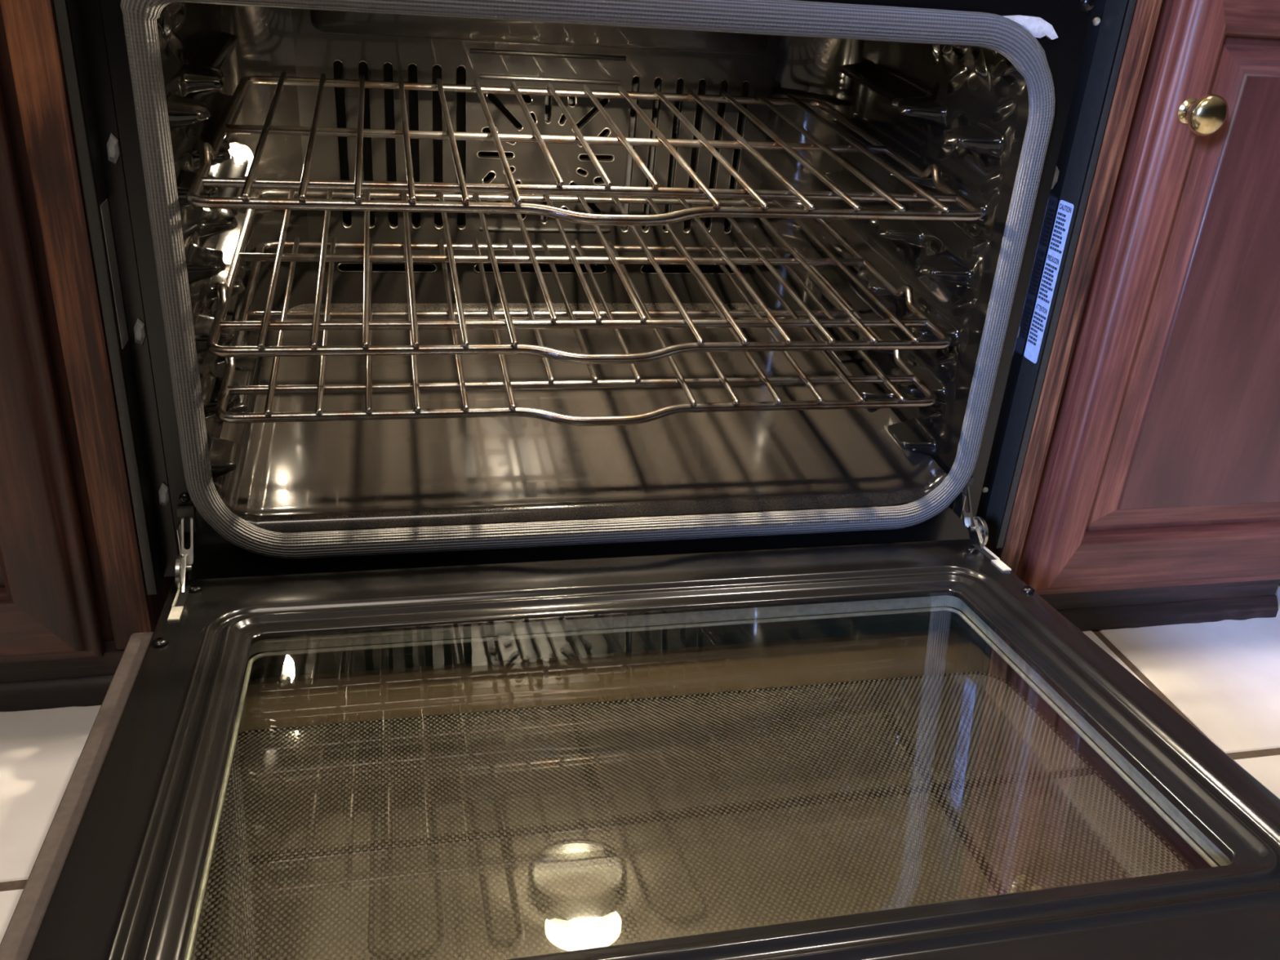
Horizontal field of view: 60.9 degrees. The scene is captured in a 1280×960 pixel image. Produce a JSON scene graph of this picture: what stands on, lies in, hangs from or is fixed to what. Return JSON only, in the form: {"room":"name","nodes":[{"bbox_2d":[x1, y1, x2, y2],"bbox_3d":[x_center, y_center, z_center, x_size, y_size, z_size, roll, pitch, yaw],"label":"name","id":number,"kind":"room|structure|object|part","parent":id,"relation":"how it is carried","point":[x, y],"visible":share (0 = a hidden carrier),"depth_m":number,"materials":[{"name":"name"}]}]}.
{"room":"kitchen","nodes":[
{"label":"kitchen","id":0,"kind":"room"},
{"bbox_2d":[0,506,1279,959],"bbox_3d":[0.145,0.646,0.112,4.960,0.030,3.320,-2,27,-12],"label":"floor","id":1,"kind":"structure","parent":0,"point":[1222,677],"depth_m":0.86,"materials":[{"name":"white tile"}]},
{"bbox_2d":[0,0,174,711],"bbox_3d":[-0.722,-0.322,0.923,0.576,0.869,0.602,-2,27,-12],"label":"base cabinet","id":2,"kind":"object","parent":1,"relation":"on","point":[73,595],"visible":0.51,"depth_m":0.81,"materials":[{"name":"brown wood"}]},
{"bbox_3d":[-0.662,-0.109,0.714,0.376,0.458,0.017,-2,27,-12],"label":"raised panel","id":3,"kind":"part","parent":2,"relation":"part of","materials":[{"name":"brown wood"}]},
{"bbox_3d":[-0.661,-0.108,0.713,0.488,0.588,0.019,-2,27,-12],"label":"cabinet door","id":4,"kind":"part","parent":2,"relation":"part of","materials":[{"name":"brown wood"}]},
{"bbox_3d":[-0.681,0.184,0.863,0.554,0.022,0.013,-2,27,-12],"label":"shoe moulding","id":5,"kind":"part","parent":2,"relation":"part of","materials":[{"name":"black wood"}]},
{"bbox_2d":[0,0,1279,959],"bbox_3d":[0.007,-0.165,0.784,0.773,0.653,1.055,-2,27,-12],"label":"wall oven","id":6,"kind":"object","parent":1,"relation":"on","point":[260,628],"visible":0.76,"depth_m":0.87,"materials":[{"name":"black metal"}]},
{"bbox_3d":[-0.380,-0.148,0.788,0.001,0.105,0.022,-2,27,-12],"label":"rating plate","id":7,"kind":"part","parent":6,"relation":"part of","materials":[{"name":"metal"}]},
{"bbox_2d":[228,142,253,175],"bbox_3d":[-0.403,-0.322,1.090,0.031,0.031,0.031,-2,27,-12],"label":"light","id":8,"kind":"object","parent":6,"relation":"in","point":[237,150],"depth_m":1.08,"materials":[{"name":"glass"}]},
{"bbox_3d":[-0.106,-0.376,1.195,0.512,0.424,0.046,-2,27,-12],"label":"panel","id":9,"kind":"part","parent":6,"relation":"part of","materials":[{"name":"metal"}]},
{"bbox_2d":[214,236,937,426],"bbox_3d":[-0.068,-0.158,1.063,0.616,0.052,0.411,-2,27,-12],"label":"oven rack","id":10,"kind":"object","parent":6,"relation":"in","point":[227,389],"visible":0.82,"depth_m":0.98,"materials":[{"name":"metal"}]},
{"bbox_2d":[206,189,951,364],"bbox_3d":[-0.064,-0.206,1.034,0.616,0.052,0.411,-2,27,-12],"label":"oven rack","id":11,"kind":"object","parent":6,"relation":"in","point":[224,290],"visible":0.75,"depth_m":0.95,"materials":[{"name":"metal"}]},
{"bbox_2d":[186,71,983,226],"bbox_3d":[-0.054,-0.303,0.975,0.616,0.052,0.411,-2,27,-12],"label":"oven rack","id":12,"kind":"object","parent":6,"relation":"in","point":[208,152],"visible":1,"depth_m":0.90,"materials":[{"name":"metal"}]},
{"bbox_3d":[-0.008,-0.209,0.846,0.773,0.630,0.032,-2,27,-12],"label":"frame","id":13,"kind":"part","parent":6,"relation":"part of","materials":[{"name":"black metal"}]},
{"bbox_2d":[0,485,1279,959],"bbox_3d":[0.025,0.187,0.704,0.742,0.097,0.594,-2,27,-12],"label":"door","id":14,"kind":"structure","parent":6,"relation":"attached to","point":[260,628],"depth_m":0.75,"materials":[{"name":"glass"}]},
{"bbox_2d":[1027,311,1045,345],"bbox_3d":[0.354,-0.134,0.971,0.001,0.028,0.018,-2,27,-12],"label":"print","id":15,"kind":"object","parent":6,"relation":"attached to","point":[1036,320],"depth_m":0.97},
{"bbox_2d":[1038,262,1057,303],"bbox_3d":[0.357,-0.172,0.953,0.001,0.032,0.018,-2,27,-12],"label":"print","id":16,"kind":"object","parent":6,"relation":"on","point":[1047,272],"depth_m":0.95},
{"bbox_2d":[1049,211,1066,253],"bbox_3d":[0.360,-0.212,0.933,0.001,0.032,0.018,-2,27,-12],"label":"print","id":17,"kind":"object","parent":6,"relation":"on","point":[1057,219],"depth_m":0.94},
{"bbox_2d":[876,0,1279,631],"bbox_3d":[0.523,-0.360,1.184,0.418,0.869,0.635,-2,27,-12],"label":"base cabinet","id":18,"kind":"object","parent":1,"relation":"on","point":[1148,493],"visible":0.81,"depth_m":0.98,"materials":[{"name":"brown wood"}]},
{"bbox_3d":[0.580,-0.153,0.988,0.366,0.588,0.019,-2,27,-12],"label":"cabinet door","id":19,"kind":"part","parent":18,"relation":"part of","materials":[{"name":"brown wood"}]},
{"bbox_3d":[0.515,0.140,1.128,0.338,0.022,0.013,-2,27,-12],"label":"shoe moulding","id":20,"kind":"part","parent":18,"relation":"part of","materials":[{"name":"black wood"}]},
{"bbox_3d":[0.580,-0.155,0.989,0.286,0.458,0.017,-2,27,-12],"label":"raised panel","id":21,"kind":"part","parent":18,"relation":"part of","materials":[{"name":"brown wood"}]},
{"bbox_3d":[0.442,-0.288,0.856,0.032,0.032,0.033,-2,27,-12],"label":"knob","id":22,"kind":"part","parent":18,"relation":"part of","materials":[{"name":"gold metal"}]}
]}

